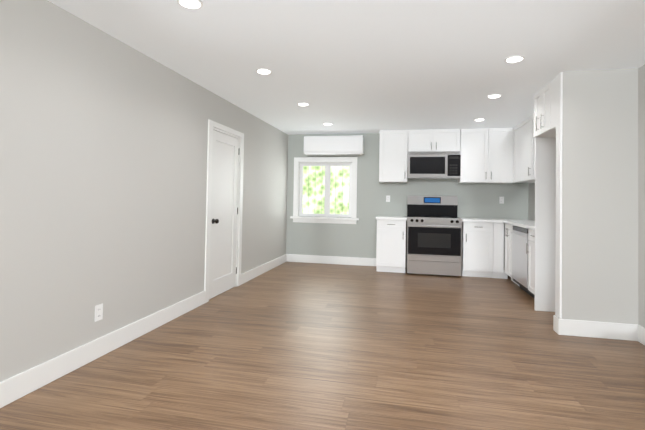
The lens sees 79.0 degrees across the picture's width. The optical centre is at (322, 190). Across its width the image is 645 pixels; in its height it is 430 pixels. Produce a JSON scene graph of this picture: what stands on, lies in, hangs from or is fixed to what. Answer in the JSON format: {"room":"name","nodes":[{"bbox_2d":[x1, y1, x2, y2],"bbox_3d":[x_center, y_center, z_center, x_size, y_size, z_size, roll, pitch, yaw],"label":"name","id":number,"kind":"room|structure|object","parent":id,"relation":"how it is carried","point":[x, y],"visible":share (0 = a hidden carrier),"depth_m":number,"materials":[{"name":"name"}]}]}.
{"room":"kitchen","nodes":[
{"label":"kitchen","id":0,"kind":"room"},
{"bbox_2d":[0,0,287,381],"bbox_3d":[-1.781,0.021,2.659,0.120,2.440,10.235,1,-1,12],"label":"wall","id":1,"kind":"structure","parent":0,"point":[103,157],"depth_m":2.91,"materials":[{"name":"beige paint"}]},
{"bbox_2d":[95,303,102,321],"bbox_3d":[-1.671,0.914,2.921,0.007,0.118,0.072,1,-1,12],"label":"outlet","id":2,"kind":"object","parent":1,"relation":"attached to","point":[98,312],"visible":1,"depth_m":2.92,"materials":[{"name":"white plastic"}]},
{"bbox_2d":[0,291,204,407],"bbox_3d":[-2.057,1.129,1.091,0.020,0.145,6.872,1,-1,12],"label":"baseboard","id":3,"kind":"structure","parent":1,"relation":"attached to","point":[19,385],"depth_m":2.79,"materials":[{"name":"white wood"}]},
{"bbox_2d":[209,130,238,298],"bbox_3d":[-1.221,0.292,4.961,0.108,2.004,0.765,1,-1,12],"label":"door","id":4,"kind":"structure","parent":1,"relation":"in","point":[224,213],"depth_m":4.96,"materials":[{"name":"white paint"}]},
{"bbox_2d":[204,119,243,302],"bbox_3d":[-1.282,0.249,4.970,0.138,2.105,0.991,1,-1,12],"label":"door frame","id":5,"kind":"structure","parent":1,"relation":"attached to","point":[211,124],"depth_m":4.71,"materials":[{"name":"white wood"}]},
{"bbox_2d":[241,254,287,284],"bbox_3d":[-0.914,1.269,6.463,0.020,0.145,2.132,1,-1,12],"label":"baseboard","id":6,"kind":"structure","parent":1,"relation":"attached to","point":[245,277],"depth_m":6.23,"materials":[{"name":"white wood"}]},
{"bbox_2d":[0,262,644,429],"bbox_3d":[0.346,1.317,2.172,4.514,0.100,10.235,1,-1,12],"label":"floor","id":7,"kind":"structure","parent":0,"point":[299,346],"depth_m":2.82,"materials":[{"name":"wood"}]},
{"bbox_2d":[376,219,405,272],"bbox_3d":[1.196,0.943,6.776,0.480,0.883,0.650,1,-1,12],"label":"base cabinet","id":8,"kind":"object","parent":7,"relation":"on","point":[391,247],"visible":1,"depth_m":6.50,"materials":[{"name":"white paint"}]},
{"bbox_2d":[376,216,406,219],"bbox_3d":[1.205,0.480,6.791,0.512,0.040,0.642,1,-1,12],"label":"countertop","id":9,"kind":"structure","parent":8,"relation":"on","point":[378,217],"depth_m":6.50,"materials":[{"name":"white stone"}]},
{"bbox_2d":[407,196,461,275],"bbox_3d":[1.860,0.743,6.588,0.852,1.298,0.719,1,-1,12],"label":"range","id":10,"kind":"object","parent":7,"relation":"on","point":[434,235],"visible":1,"depth_m":6.32,"materials":[{"name":"silver metal"}]},
{"bbox_2d":[461,222,492,277],"bbox_3d":[2.530,0.960,6.492,0.449,0.883,0.650,1,-1,12],"label":"base cabinet","id":11,"kind":"object","parent":7,"relation":"on","point":[477,249],"visible":0.98,"depth_m":6.22,"materials":[{"name":"white paint"}]},
{"bbox_2d":[462,218,502,222],"bbox_3d":[2.594,0.497,6.493,0.608,0.040,0.646,1,-1,12],"label":"countertop","id":12,"kind":"structure","parent":11,"relation":"on","point":[489,220],"depth_m":6.22,"materials":[{"name":"white stone"}]},
{"bbox_2d":[492,223,507,278],"bbox_3d":[2.867,0.964,6.437,0.230,0.883,0.617,1,-1,12],"label":"cabinet filler","id":13,"kind":"object","parent":7,"relation":"on","point":[498,250],"visible":0.6,"depth_m":6.15,"materials":[{"name":"white paint"}]},
{"bbox_2d":[504,224,519,286],"bbox_3d":[3.028,0.953,5.815,0.549,0.883,0.490,1,-1,12],"label":"base cabinet","id":14,"kind":"object","parent":7,"relation":"on","point":[508,251],"visible":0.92,"depth_m":5.86,"materials":[{"name":"white paint"}]},
{"bbox_2d":[501,219,534,229],"bbox_3d":[2.976,0.482,5.525,0.542,0.040,2.380,1,-1,12],"label":"countertop","id":15,"kind":"structure","parent":14,"relation":"on","point":[527,223],"depth_m":5.59,"materials":[{"name":"white stone"}]},
{"bbox_2d":[510,226,534,297],"bbox_3d":[2.894,0.939,5.232,0.569,0.881,0.692,1,-1,12],"label":"dishwasher","id":16,"kind":"object","parent":7,"relation":"on","point":[519,259],"visible":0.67,"depth_m":5.22,"materials":[{"name":"silver plastic"}]},
{"bbox_2d":[526,229,534,294],"bbox_3d":[2.773,0.922,4.619,0.550,0.883,0.545,1,-1,12],"label":"base cabinet","id":17,"kind":"object","parent":7,"relation":"on","point":[531,260],"visible":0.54,"depth_m":4.83,"materials":[{"name":"white paint"}]},
{"bbox_2d":[534,138,555,311],"bbox_3d":[2.698,0.383,4.358,0.601,1.946,0.020,1,-1,12],"label":"end panel","id":18,"kind":"object","parent":7,"relation":"on","point":[545,196],"visible":0.44,"depth_m":4.39,"materials":[{"name":"white paint"}]},
{"bbox_2d":[48,0,644,134],"bbox_3d":[0.389,-1.202,2.229,4.514,0.060,10.235,1,-1,12],"label":"ceiling","id":19,"kind":"structure","parent":0,"point":[356,66],"depth_m":3.22,"materials":[{"name":"white paint"}]},
{"bbox_2d":[177,0,202,8],"bbox_3d":[-0.836,-1.182,2.468,0.156,0.011,0.156,1,-1,12],"label":"recessed light","id":20,"kind":"object","parent":19,"relation":"in","point":[193,4],"visible":1,"depth_m":2.47,"materials":[{"name":"white plastic"}]},
{"bbox_2d":[256,68,271,73],"bbox_3d":[-0.566,-1.148,3.782,0.156,0.011,0.156,1,-1,12],"label":"recessed light","id":21,"kind":"object","parent":19,"relation":"in","point":[263,71],"visible":0.96,"depth_m":3.76,"materials":[{"name":"white plastic"}]},
{"bbox_2d":[297,103,308,105],"bbox_3d":[-0.250,-1.114,5.074,0.156,0.011,0.156,1,-1,12],"label":"recessed light","id":22,"kind":"object","parent":19,"relation":"in","point":[303,104],"visible":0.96,"depth_m":5.06,"materials":[{"name":"white plastic"}]},
{"bbox_2d":[487,94,501,97],"bbox_3d":[1.988,-1.088,4.528,0.156,0.011,0.156,1,-1,12],"label":"recessed light","id":23,"kind":"object","parent":19,"relation":"in","point":[494,95],"visible":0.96,"depth_m":4.51,"materials":[{"name":"white plastic"}]},
{"bbox_2d":[504,55,524,62],"bbox_3d":[1.643,-1.120,3.347,0.156,0.011,0.156,1,-1,12],"label":"recessed light","id":24,"kind":"object","parent":19,"relation":"in","point":[514,59],"visible":1,"depth_m":3.33,"materials":[{"name":"white plastic"}]},
{"bbox_2d":[286,133,527,267],"bbox_3d":[1.478,0.177,7.133,4.394,2.440,0.120,1,-1,12],"label":"wall","id":25,"kind":"structure","parent":0,"point":[475,200],"depth_m":7.19,"materials":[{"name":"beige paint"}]},
{"bbox_2d":[290,216,358,223],"bbox_3d":[0.033,0.563,7.363,1.310,0.120,0.112,1,-1,12],"label":"window sill","id":26,"kind":"structure","parent":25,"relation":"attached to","point":[331,220],"depth_m":7.33,"materials":[{"name":"white wood"}]},
{"bbox_2d":[293,157,356,217],"bbox_3d":[0.043,-0.057,7.374,1.220,1.130,0.018,1,-1,12],"label":"window frame","id":27,"kind":"structure","parent":25,"relation":"in","point":[297,160],"depth_m":7.37,"materials":[{"name":"white wood"}]},
{"bbox_2d":[298,162,352,217],"bbox_3d":[0.049,-0.014,7.407,1.040,1.035,0.050,1,-1,12],"label":"liner","id":28,"kind":"object","parent":25,"relation":"attached to","point":[299,181],"visible":0.83,"depth_m":7.48,"materials":[{"name":"white wood"}]},
{"bbox_2d":[299,163,351,216],"bbox_3d":[0.060,-0.006,7.460,1.016,1.023,0.060,1,-1,12],"label":"window unit","id":29,"kind":"structure","parent":25,"relation":"in","point":[327,190],"depth_m":7.43,"materials":[{"name":"white plastic"}]},
{"bbox_2d":[302,166,348,213],"bbox_3d":[0.060,-0.006,7.460,0.952,0.959,0.004,1,-1,12],"label":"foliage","id":30,"kind":"object","parent":29,"relation":"attached to","point":[324,191],"visible":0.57,"depth_m":7.47,"materials":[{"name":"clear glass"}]},
{"bbox_2d":[288,254,375,265],"bbox_3d":[0.165,1.307,7.313,1.718,0.145,0.016,1,-1,12],"label":"baseboard","id":31,"kind":"structure","parent":25,"relation":"attached to","point":[291,257],"depth_m":7.30,"materials":[{"name":"white wood"}]},
{"bbox_2d":[304,135,363,155],"bbox_3d":[0.209,-0.825,7.254,1.097,0.350,0.218,1,-1,12],"label":"mini-split air conditioner","id":32,"kind":"object","parent":25,"relation":"attached to","point":[333,145],"visible":0.98,"depth_m":7.15,"materials":[{"name":"white plastic"}]},
{"bbox_2d":[379,130,407,182],"bbox_3d":[1.264,-0.594,6.950,0.488,0.906,0.360,1,-1,12],"label":"upper cabinet","id":33,"kind":"object","parent":25,"relation":"attached to","point":[393,156],"visible":1,"depth_m":6.82,"materials":[{"name":"white paint"}]},
{"bbox_2d":[408,129,459,150],"bbox_3d":[1.930,-0.848,6.815,0.862,0.382,0.360,1,-1,12],"label":"upper cabinet","id":34,"kind":"object","parent":25,"relation":"attached to","point":[435,140],"visible":0.96,"depth_m":6.67,"materials":[{"name":"white paint"}]},
{"bbox_2d":[408,151,460,178],"bbox_3d":[1.915,-0.430,6.769,0.858,0.447,0.435,1,-1,12],"label":"microwave","id":35,"kind":"object","parent":34,"relation":"attached to","point":[434,164],"visible":1,"depth_m":6.59,"materials":[{"name":"silver metal"}]},
{"bbox_2d":[458,128,512,183],"bbox_3d":[2.783,-0.575,6.627,0.882,0.906,0.360,1,-1,12],"label":"upper cabinet","id":36,"kind":"object","parent":25,"relation":"attached to","point":[486,155],"visible":0.98,"depth_m":6.49,"materials":[{"name":"white paint"}]},
{"bbox_2d":[499,197,503,203],"bbox_3d":[3.084,0.171,6.726,0.072,0.118,0.007,1,-1,12],"label":"outlet","id":37,"kind":"object","parent":25,"relation":"attached to","point":[501,200],"visible":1,"depth_m":6.72,"materials":[{"name":"white plastic"}]},
{"bbox_2d":[528,65,644,327],"bbox_3d":[2.404,0.071,1.705,0.324,2.440,10.115,1,-1,12],"label":"wall","id":38,"kind":"structure","parent":0,"point":[641,196],"depth_m":3.46,"materials":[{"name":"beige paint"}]},
{"bbox_2d":[513,115,534,182],"bbox_3d":[3.160,-0.585,5.892,0.360,0.906,0.977,1,-1,12],"label":"upper cabinet","id":39,"kind":"object","parent":38,"relation":"attached to","point":[522,151],"visible":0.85,"depth_m":5.91,"materials":[{"name":"white paint"}]},
{"bbox_2d":[532,114,535,179],"bbox_3d":[3.003,-0.605,5.154,0.360,0.906,0.527,1,-1,12],"label":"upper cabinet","id":40,"kind":"object","parent":38,"relation":"attached to","point":[533,158],"visible":0.17,"depth_m":5.38,"materials":[{"name":"white paint"}]},
{"bbox_2d":[534,77,555,137],"bbox_3d":[2.617,-0.844,4.044,0.658,0.491,0.685,1,-1,12],"label":"upper cabinet","id":41,"kind":"object","parent":38,"relation":"attached to","point":[545,112],"visible":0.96,"depth_m":4.10,"materials":[{"name":"white paint"}]},
{"bbox_2d":[636,324,644,344],"bbox_3d":[2.731,1.257,3.157,0.020,0.145,0.590,1,-1,12],"label":"baseboard","id":42,"kind":"structure","parent":38,"relation":"attached to","point":[640,331],"depth_m":3.42,"materials":[{"name":"white wood"}]},
{"bbox_2d":[558,68,637,323],"bbox_3d":[2.541,0.117,3.623,0.614,2.440,0.116,1,-1,12],"label":"wall","id":43,"kind":"structure","parent":0,"point":[600,202],"depth_m":3.57,"materials":[{"name":"beige paint"}]},
{"bbox_2d":[555,72,562,318],"bbox_3d":[2.232,0.042,3.690,0.018,2.290,0.116,1,-1,12],"label":"end panel","id":44,"kind":"object","parent":43,"relation":"attached to","point":[558,235],"visible":1,"depth_m":3.67,"materials":[{"name":"white paint"}]},
{"bbox_2d":[553,315,635,340],"bbox_3d":[2.493,1.262,3.546,0.649,0.145,0.046,1,-1,12],"label":"baseboard","id":45,"kind":"structure","parent":43,"relation":"attached to","point":[595,329],"depth_m":3.53,"materials":[{"name":"white wood"}]},
{"label":"outside","id":46,"kind":"structure","parent":0,"visible":0},
{"bbox_2d":[302,166,349,213],"bbox_3d":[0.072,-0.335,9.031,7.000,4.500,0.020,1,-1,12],"label":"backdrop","id":47,"kind":"structure","parent":46,"point":[317,176],"depth_m":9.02,"materials":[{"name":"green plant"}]}
]}

